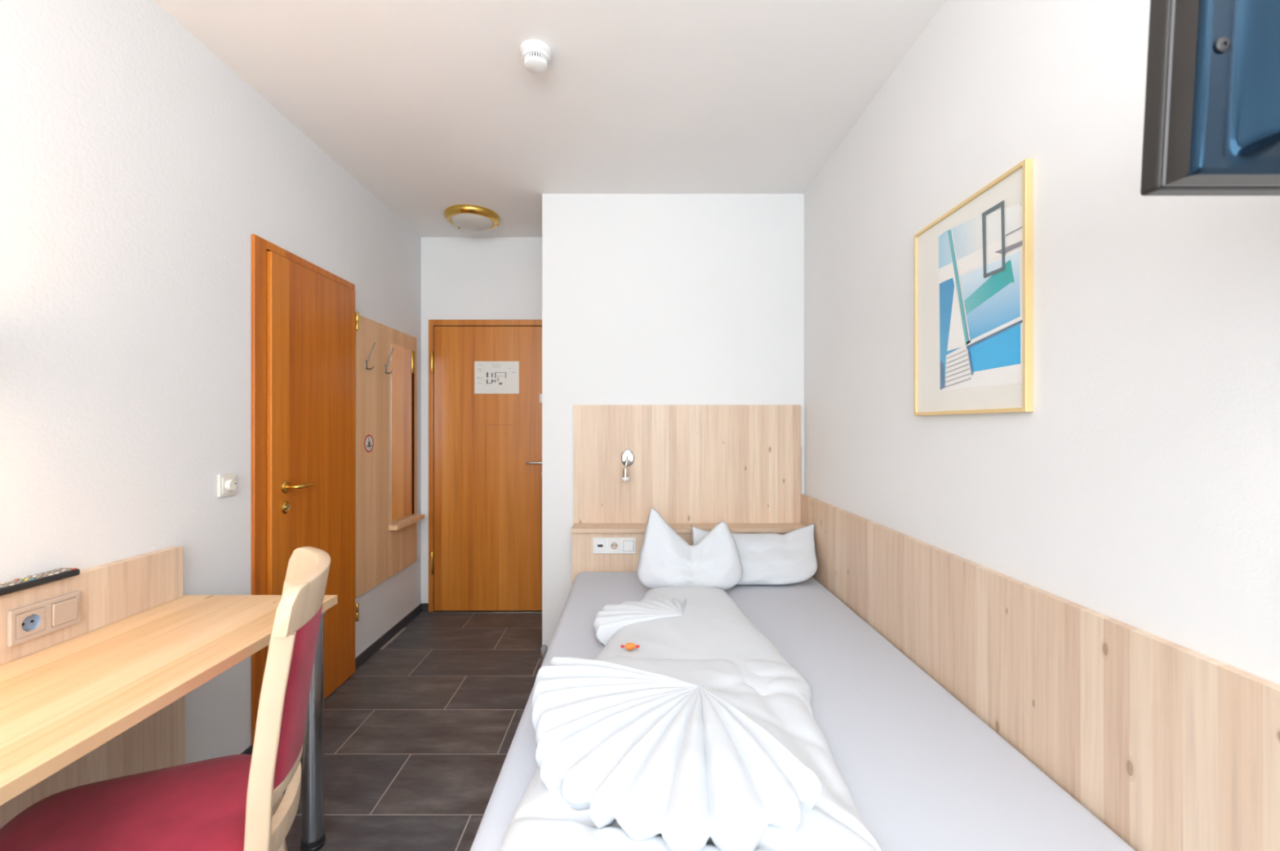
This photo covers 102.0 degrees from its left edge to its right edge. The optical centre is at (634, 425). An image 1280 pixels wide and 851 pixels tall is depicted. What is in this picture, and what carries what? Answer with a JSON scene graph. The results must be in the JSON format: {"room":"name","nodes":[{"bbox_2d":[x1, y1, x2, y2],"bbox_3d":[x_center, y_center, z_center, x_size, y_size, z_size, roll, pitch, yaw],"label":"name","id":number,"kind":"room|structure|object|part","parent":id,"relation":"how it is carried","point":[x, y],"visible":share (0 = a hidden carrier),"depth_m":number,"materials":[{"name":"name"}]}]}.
{"room":"hotel room","nodes":[
{"label":"hotel room","id":0,"kind":"room"},
{"bbox_2d":[0,0,421,764],"bbox_3d":[-1.548,-0.009,0.610,0.120,2.617,6.260,0,0,0],"label":"wall","id":1,"kind":"structure","parent":0,"point":[139,170],"depth_m":1.59,"materials":[{"name":"paint"}]},
{"bbox_2d":[217,473,237,497],"bbox_3d":[-1.473,0.216,1.888,0.029,0.081,0.080,0,0,0],"label":"switch","id":2,"kind":"object","parent":1,"relation":"attached to","point":[227,484],"visible":1,"depth_m":1.87,"materials":[{"name":"white plastic"}]},
{"bbox_2d":[251,234,358,746],"bbox_3d":[-1.440,0.278,2.375,0.097,2.045,0.726,0,0,0],"label":"door","id":3,"kind":"structure","parent":1,"relation":"in","point":[304,320],"depth_m":2.27,"materials":[{"name":"brown wood"}]},
{"bbox_3d":[-1.419,0.257,2.225,0.055,0.018,0.140,0,0,0],"label":"lever","id":4,"kind":"part","parent":3,"relation":"part of","materials":[{"name":"gold metal"}]},
{"bbox_2d":[240,603,422,755],"bbox_3d":[-1.483,1.271,0.610,0.010,0.058,6.018,0,0,0],"label":"baseboard","id":5,"kind":"structure","parent":1,"relation":"attached to","point":[381,642],"depth_m":3.05,"materials":[{"name":"grey tile"}]},
{"bbox_2d":[355,315,416,598],"bbox_3d":[-1.452,0.162,3.125,0.071,1.507,0.760,0,0,0],"label":"coat rack","id":6,"kind":"object","parent":1,"relation":"attached to","point":[380,553],"visible":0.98,"depth_m":2.94,"materials":[{"name":"brown wood"}]},
{"bbox_3d":[-1.468,-0.334,2.840,0.004,0.052,0.018,0,0,0],"label":"hook plate","id":7,"kind":"part","parent":6,"relation":"part of","materials":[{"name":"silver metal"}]},
{"bbox_2d":[364,435,373,452],"bbox_3d":[-1.469,0.100,2.872,0.002,0.098,0.098,0,0,0],"label":"no smoking sign","id":8,"kind":"object","parent":6,"relation":"attached to","point":[368,443],"visible":1,"depth_m":2.87,"materials":[{"name":"white paper"}]},
{"bbox_2d":[366,437,371,449],"bbox_3d":[-1.469,0.098,2.873,0.001,0.068,0.055,0,0,0],"label":"print","id":9,"kind":"object","parent":8,"relation":"attached to","point":[368,439],"depth_m":2.87,"materials":[{"name":"grey"}]},
{"bbox_3d":[-1.443,-0.401,2.840,0.052,0.116,0.007,0,0,0],"label":"hook arm","id":10,"kind":"part","parent":6,"relation":"part of","materials":[{"name":"silver metal"}]},
{"bbox_3d":[-1.443,-0.401,3.060,0.052,0.116,0.007,0,0,0],"label":"hook arm","id":11,"kind":"part","parent":6,"relation":"part of","materials":[{"name":"silver metal"}]},
{"bbox_2d":[391,343,414,523],"bbox_3d":[-1.467,0.046,3.292,0.004,1.083,0.325,0,0,0],"label":"mirror","id":12,"kind":"object","parent":6,"relation":"attached to","point":[402,359],"visible":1,"depth_m":3.28,"materials":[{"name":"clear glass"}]},
{"bbox_2d":[388,514,424,530],"bbox_3d":[-1.442,0.614,3.300,0.054,0.028,0.400,0,0,0],"label":"ledge","id":13,"kind":"object","parent":6,"relation":"attached to","point":[396,526],"visible":1,"depth_m":3.25,"materials":[{"name":"brown wood"}]},
{"bbox_2d":[283,612,544,850],"bbox_3d":[-0.262,1.325,0.610,2.693,0.050,6.260,0,0,0],"label":"floor","id":14,"kind":"structure","parent":0,"point":[418,740],"depth_m":2.19,"materials":[{"name":"tile"}]},
{"bbox_2d":[0,546,330,850],"bbox_3d":[-0.962,0.806,1.054,0.595,0.994,0.517,0,0,-31],"label":"chair","id":15,"kind":"object","parent":14,"relation":"on","point":[235,802],"visible":1,"depth_m":1.04,"materials":[{"name":"red fabric"}]},
{"bbox_3d":[-1.014,0.825,1.022,0.472,0.051,0.517,0,0,-31],"label":"seat","id":16,"kind":"part","parent":15,"relation":"part of","materials":[{"name":"red fabric"}]},
{"bbox_3d":[-0.694,0.850,0.987,0.084,0.906,0.030,0,0,-31],"label":"post","id":17,"kind":"part","parent":15,"relation":"part of","materials":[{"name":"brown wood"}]},
{"bbox_3d":[-0.895,0.850,1.321,0.084,0.906,0.030,0,0,-31],"label":"post","id":18,"kind":"part","parent":15,"relation":"part of","materials":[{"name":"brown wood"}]},
{"bbox_3d":[-0.785,0.815,1.160,0.068,0.054,0.376,0,0,-31],"label":"rail","id":19,"kind":"part","parent":15,"relation":"part of","materials":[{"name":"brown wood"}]},
{"bbox_3d":[-0.781,0.722,1.162,0.067,0.028,0.376,0,0,-31],"label":"rail","id":20,"kind":"part","parent":15,"relation":"part of","materials":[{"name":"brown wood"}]},
{"bbox_3d":[-0.749,0.357,1.181,0.099,0.096,0.440,0,0,-31],"label":"crest rail","id":21,"kind":"part","parent":15,"relation":"part of","materials":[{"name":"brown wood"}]},
{"bbox_2d":[0,546,337,850],"bbox_3d":[-1.222,0.845,0.617,0.530,0.911,2.133,0,0,0],"label":"desk","id":22,"kind":"object","parent":14,"relation":"on","point":[101,697],"visible":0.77,"depth_m":1.30,"materials":[{"name":"brown wood"}]},
{"bbox_2d":[0,568,79,596],"bbox_3d":[-1.462,0.379,1.241,0.050,0.020,0.212,0,0,0],"label":"remote control","id":23,"kind":"object","parent":22,"relation":"on","point":[32,581],"visible":1,"depth_m":1.25,"materials":[{"name":"black plastic"}]},
{"bbox_2d":[7,591,80,647],"bbox_3d":[-1.445,0.472,1.276,0.015,0.083,0.153,0,0,0],"label":"socket","id":24,"kind":"object","parent":22,"relation":"attached to","point":[58,613],"visible":1,"depth_m":1.26,"materials":[{"name":"beige plastic"}]},
{"bbox_3d":[-1.468,0.940,0.617,0.019,0.721,2.133,0,0,0],"label":"panel","id":25,"kind":"part","parent":22,"relation":"part of","materials":[{"name":"brown wood"}]},
{"bbox_3d":[-0.993,0.924,1.603,0.072,0.691,0.072,0,0,0],"label":"leg","id":26,"kind":"part","parent":22,"relation":"part of","materials":[{"name":"silver metal"}]},
{"bbox_2d":[539,644,546,657],"bbox_3d":[-0.508,1.270,2.918,0.044,0.060,0.044,0,0,0],"label":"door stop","id":27,"kind":"object","parent":14,"relation":"on","point":[544,648],"visible":0.91,"depth_m":2.90,"materials":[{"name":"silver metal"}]},
{"bbox_2d":[570,404,805,585],"bbox_3d":[0.302,0.592,2.855,1.289,1.416,0.174,0,0,0],"label":"headboard","id":28,"kind":"object","parent":14,"relation":"on","point":[702,467],"depth_m":2.92,"materials":[{"name":"brown wood"}]},
{"bbox_3d":[-0.106,0.645,2.782,0.230,0.085,0.014,0,0,0],"label":"socket strip","id":29,"kind":"part","parent":28,"relation":"part of","materials":[{"name":"white plastic"}]},
{"bbox_2d":[608,540,619,551],"bbox_3d":[-0.106,0.645,2.780,0.056,0.056,0.003,0,0,0],"label":"socket","id":30,"kind":"object","parent":28,"relation":"attached to","point":[614,545],"depth_m":2.78,"materials":[{"name":"white plastic"}]},
{"bbox_2d":[621,448,634,481],"bbox_3d":[-0.036,0.220,2.883,0.072,0.175,0.082,0,0,0],"label":"reading lamp","id":31,"kind":"object","parent":28,"relation":"attached to","point":[627,457],"visible":1,"depth_m":2.91,"materials":[{"name":"silver metal"}]},
{"bbox_3d":[-0.048,0.296,2.864,0.044,0.021,0.044,0,0,0],"label":"glass","id":32,"kind":"part","parent":31,"relation":"part of","materials":[{"name":"white glass"}]},
{"bbox_3d":[-0.039,0.202,2.886,0.015,0.073,0.056,0,0,13],"label":"arm","id":33,"kind":"part","parent":31,"relation":"part of","materials":[{"name":"silver metal"}]},
{"bbox_3d":[-0.036,0.182,2.918,0.072,0.099,0.012,0,0,0],"label":"wall plate","id":34,"kind":"part","parent":31,"relation":"part of","materials":[{"name":"silver metal"}]},
{"bbox_3d":[0.304,0.937,2.800,1.278,0.726,0.020,0,0,0],"label":"panel","id":35,"kind":"part","parent":28,"relation":"part of","materials":[{"name":"brown wood"}]},
{"bbox_3d":[0.300,0.218,2.934,1.284,0.668,0.017,0,0,0],"label":"panel","id":36,"kind":"part","parent":28,"relation":"part of","materials":[{"name":"brown wood"}]},
{"bbox_2d":[470,572,1135,850],"bbox_3d":[0.315,1.040,1.794,1.254,0.520,1.989,0,0,0],"label":"bed","id":37,"kind":"object","parent":14,"relation":"on","point":[921,771],"visible":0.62,"depth_m":1.27,"materials":[{"name":"grey fabric"}]},
{"bbox_2d":[636,507,742,590],"bbox_3d":[0.263,0.584,2.433,0.501,0.372,0.174,0,0,0],"label":"pillow","id":38,"kind":"object","parent":37,"relation":"on","point":[666,560],"visible":0.95,"depth_m":2.41,"materials":[{"name":"white fabric"}]},
{"bbox_2d":[499,586,881,850],"bbox_3d":[0.126,0.700,1.566,0.776,0.156,1.538,0,0,0],"label":"duvet","id":39,"kind":"object","parent":37,"relation":"on","point":[702,735],"visible":1,"depth_m":1.05,"materials":[{"name":"white fabric"}]},
{"bbox_2d":[620,643,639,650],"bbox_3d":[-0.012,0.691,1.620,0.060,0.021,0.021,0,0,0],"label":"candy","id":40,"kind":"object","parent":39,"relation":"on","point":[629,646],"visible":1,"depth_m":1.61,"materials":[{"name":"orange"}]},
{"bbox_2d":[690,523,817,585],"bbox_3d":[0.621,0.641,2.594,0.658,0.266,0.233,0,0,0],"label":"pillow","id":41,"kind":"object","parent":37,"relation":"on","point":[790,557],"visible":0.67,"depth_m":2.56,"materials":[{"name":"white fabric"}]},
{"bbox_2d":[421,237,542,604],"bbox_3d":[-1.005,-0.009,3.680,0.966,2.617,0.120,0,0,0],"label":"wall","id":42,"kind":"structure","parent":0,"point":[463,278],"depth_m":3.62,"materials":[{"name":"paint"}]},
{"bbox_2d":[422,603,428,612],"bbox_3d":[-1.456,1.271,3.615,0.044,0.058,0.010,0,0,0],"label":"baseboard","id":43,"kind":"structure","parent":42,"relation":"attached to","point":[424,606],"depth_m":3.61,"materials":[{"name":"grey tile"}]},
{"bbox_2d":[428,320,542,613],"bbox_3d":[-0.977,0.281,3.572,0.910,2.038,0.095,0,0,0],"label":"door","id":44,"kind":"structure","parent":42,"relation":"in","point":[485,450],"depth_m":3.59,"materials":[{"name":"brown wood"}]},
{"bbox_2d":[474,361,519,393],"bbox_3d":[-0.952,-0.333,3.591,0.309,0.224,0.002,0,0,0],"label":"notice","id":45,"kind":"object","parent":44,"relation":"attached to","point":[490,377],"visible":1,"depth_m":3.59,"materials":[{"name":"white paper"}]},
{"bbox_2d":[477,364,515,384],"bbox_3d":[-0.952,-0.339,3.590,0.266,0.168,0.001,0,0,0],"label":"print","id":46,"kind":"object","parent":45,"relation":"attached to","point":[486,374],"depth_m":3.59,"materials":[{"name":"grey paper"}]},
{"bbox_3d":[-0.675,0.255,3.553,0.140,0.018,0.055,0,0,0],"label":"lever","id":47,"kind":"part","parent":44,"relation":"part of","materials":[{"name":"silver metal"}]},
{"bbox_2d":[153,0,946,237],"bbox_3d":[-0.262,-1.367,0.610,2.693,0.100,6.260,0,0,0],"label":"ceiling","id":48,"kind":"structure","parent":0,"point":[432,107],"depth_m":2.01,"materials":[{"name":"paint"}]},
{"bbox_2d":[444,204,500,231],"bbox_3d":[-1.014,-1.280,3.250,0.336,0.074,0.336,0,0,0],"label":"ceiling lamp","id":49,"kind":"object","parent":48,"relation":"attached to","point":[467,217],"visible":1,"depth_m":3.17,"materials":[{"name":"gold metal"}]},
{"bbox_3d":[-1.014,-1.263,3.250,0.262,0.040,0.262,0,0,0],"label":"lamp shade","id":50,"kind":"part","parent":49,"relation":"part of","materials":[{"name":"grey glass"}]},
{"bbox_2d":[520,39,551,74],"bbox_3d":[-0.345,-1.286,1.820,0.108,0.062,0.108,0,0,0],"label":"smoke detector","id":51,"kind":"object","parent":48,"relation":"attached to","point":[535,55],"visible":1,"depth_m":1.79,"materials":[{"name":"white plastic"}]},
{"bbox_2d":[524,52,547,67],"bbox_3d":[-0.345,-1.277,1.820,0.082,0.014,0.082,0,0,0],"label":"vent","id":52,"kind":"object","parent":51,"relation":"attached to","point":[531,60],"depth_m":1.79,"materials":[{"name":"white plastic"}]},
{"bbox_2d":[542,193,804,650],"bbox_3d":[0.281,-0.009,3.341,1.607,2.617,0.797,0,0,0],"label":"wall","id":53,"kind":"structure","parent":0,"point":[648,299],"depth_m":2.94,"materials":[{"name":"paint"}]},
{"bbox_2d":[804,0,1279,685],"bbox_3d":[1.025,-0.009,0.211,0.120,2.617,5.463,0,0,0],"label":"wall","id":54,"kind":"structure","parent":0,"point":[1140,488],"depth_m":1.15,"materials":[{"name":"paint"}]},
{"bbox_2d":[914,158,1033,416],"bbox_3d":[0.956,-0.340,1.502,0.019,0.613,0.500,0,0,0],"label":"framed picture","id":55,"kind":"object","parent":54,"relation":"attached to","point":[974,263],"visible":1,"depth_m":1.43,"materials":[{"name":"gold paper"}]},
{"bbox_2d":[940,361,945,390],"bbox_3d":[0.952,-0.156,1.598,0.001,0.091,0.024,0,0,0],"label":"print","id":56,"kind":"object","parent":55,"relation":"attached to","point":[942,363],"depth_m":1.60,"materials":[{"name":"blue paper"}]},
{"bbox_2d":[939,278,963,385],"bbox_3d":[0.952,-0.276,1.550,0.001,0.332,0.132,0,0,0],"label":"print","id":57,"kind":"object","parent":55,"relation":"attached to","point":[951,290],"depth_m":1.55},
{"bbox_2d":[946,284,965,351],"bbox_3d":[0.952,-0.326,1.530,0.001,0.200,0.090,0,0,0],"label":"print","id":58,"kind":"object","parent":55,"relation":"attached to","point":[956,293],"depth_m":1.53,"materials":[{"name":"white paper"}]},
{"bbox_2d":[945,348,971,389],"bbox_3d":[0.952,-0.166,1.525,0.001,0.110,0.123,0,0,0],"label":"print","id":59,"kind":"object","parent":55,"relation":"attached to","point":[957,361],"depth_m":1.52,"materials":[{"name":"white paper"}]},
{"bbox_2d":[947,229,968,346],"bbox_3d":[0.951,-0.410,1.520,0.001,0.363,0.102,0,0,0],"label":"print","id":60,"kind":"object","parent":55,"relation":"attached to","point":[957,239],"depth_m":1.52,"materials":[{"name":"teal"}]},
{"bbox_2d":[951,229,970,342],"bbox_3d":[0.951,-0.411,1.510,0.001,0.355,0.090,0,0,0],"label":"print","id":61,"kind":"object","parent":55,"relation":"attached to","point":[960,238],"depth_m":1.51,"materials":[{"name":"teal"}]},
{"bbox_2d":[967,346,973,375],"bbox_3d":[0.951,-0.183,1.466,0.001,0.083,0.027,0,0,0],"label":"print","id":62,"kind":"object","parent":55,"relation":"on","point":[970,349],"depth_m":1.47,"materials":[{"name":"blue paper"}]},
{"bbox_2d":[938,240,1001,284],"bbox_3d":[0.952,-0.465,1.478,0.001,0.049,0.280,0,0,0],"label":"print","id":63,"kind":"object","parent":55,"relation":"on","point":[984,254],"depth_m":1.46,"materials":[{"name":"white paper"}]},
{"bbox_2d":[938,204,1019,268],"bbox_3d":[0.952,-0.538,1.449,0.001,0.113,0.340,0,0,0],"label":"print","id":64,"kind":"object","parent":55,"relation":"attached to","point":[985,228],"depth_m":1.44},
{"bbox_2d":[938,205,1022,391],"bbox_3d":[0.953,-0.350,1.439,0.001,0.494,0.362,0,0,0],"label":"print","id":65,"kind":"object","parent":55,"relation":"attached to","point":[980,250],"depth_m":1.42,"materials":[{"name":"multicoloured"}]},
{"bbox_2d":[964,259,1010,315],"bbox_3d":[0.952,-0.369,1.397,0.001,0.104,0.197,0,0,0],"label":"print","id":66,"kind":"object","parent":55,"relation":"attached to","point":[987,288],"depth_m":1.39},
{"bbox_2d":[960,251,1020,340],"bbox_3d":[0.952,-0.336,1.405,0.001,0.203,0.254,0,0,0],"label":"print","id":67,"kind":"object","parent":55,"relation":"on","point":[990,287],"depth_m":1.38},
{"bbox_2d":[982,200,1004,278],"bbox_3d":[0.950,-0.490,1.372,0.001,0.181,0.088,0,0,0],"label":"rectangle","id":68,"kind":"object","parent":55,"relation":"attached to","point":[993,214],"depth_m":1.37,"materials":[{"name":"grey paper"}]},
{"bbox_2d":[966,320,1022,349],"bbox_3d":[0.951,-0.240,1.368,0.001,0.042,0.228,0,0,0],"label":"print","id":69,"kind":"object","parent":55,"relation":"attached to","point":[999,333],"depth_m":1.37,"materials":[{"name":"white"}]},
{"bbox_2d":[966,315,1022,346],"bbox_3d":[0.951,-0.250,1.368,0.001,0.044,0.228,0,0,0],"label":"print","id":70,"kind":"object","parent":55,"relation":"attached to","point":[997,330],"depth_m":1.37,"materials":[{"name":"white"}]},
{"bbox_2d":[968,324,1020,372],"bbox_3d":[0.952,-0.201,1.377,0.001,0.101,0.201,0,0,0],"label":"print","id":71,"kind":"object","parent":55,"relation":"attached to","point":[996,348],"depth_m":1.37,"materials":[{"name":"blue paper"}]},
{"bbox_2d":[997,259,1014,282],"bbox_3d":[0.952,-0.389,1.327,0.001,0.062,0.062,0,0,0],"label":"print","id":72,"kind":"object","parent":55,"relation":"attached to","point":[1006,268],"depth_m":1.33,"materials":[{"name":"teal paper"}]},
{"bbox_2d":[995,240,1022,253],"bbox_3d":[0.951,-0.450,1.313,0.001,0.015,0.110,0,0,0],"label":"print","id":73,"kind":"object","parent":55,"relation":"attached to","point":[1007,246],"depth_m":1.31,"materials":[{"name":"grey paper"}]},
{"bbox_2d":[1005,226,1022,235],"bbox_3d":[0.951,-0.487,1.292,0.001,0.003,0.070,0,0,0],"label":"print","id":74,"kind":"object","parent":55,"relation":"on","point":[1011,231],"depth_m":1.30,"materials":[{"name":"grey paper"}]},
{"bbox_2d":[800,493,1279,850],"bbox_3d":[0.954,0.694,0.996,0.021,0.612,3.892,0,0,0],"label":"wall panel","id":75,"kind":"object","parent":54,"relation":"attached to","point":[1171,746],"visible":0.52,"depth_m":1.08,"materials":[{"name":"brown wood"}]},
{"bbox_2d":[1140,0,1279,195],"bbox_3d":[0.735,-0.370,0.469,0.430,0.271,0.135,0,0,0],"label":"television","id":76,"kind":"object","parent":54,"relation":"attached to","point":[1211,122],"visible":1,"depth_m":0.48,"materials":[{"name":"grey plastic"},{"name":"blue painted metal"}]}
]}

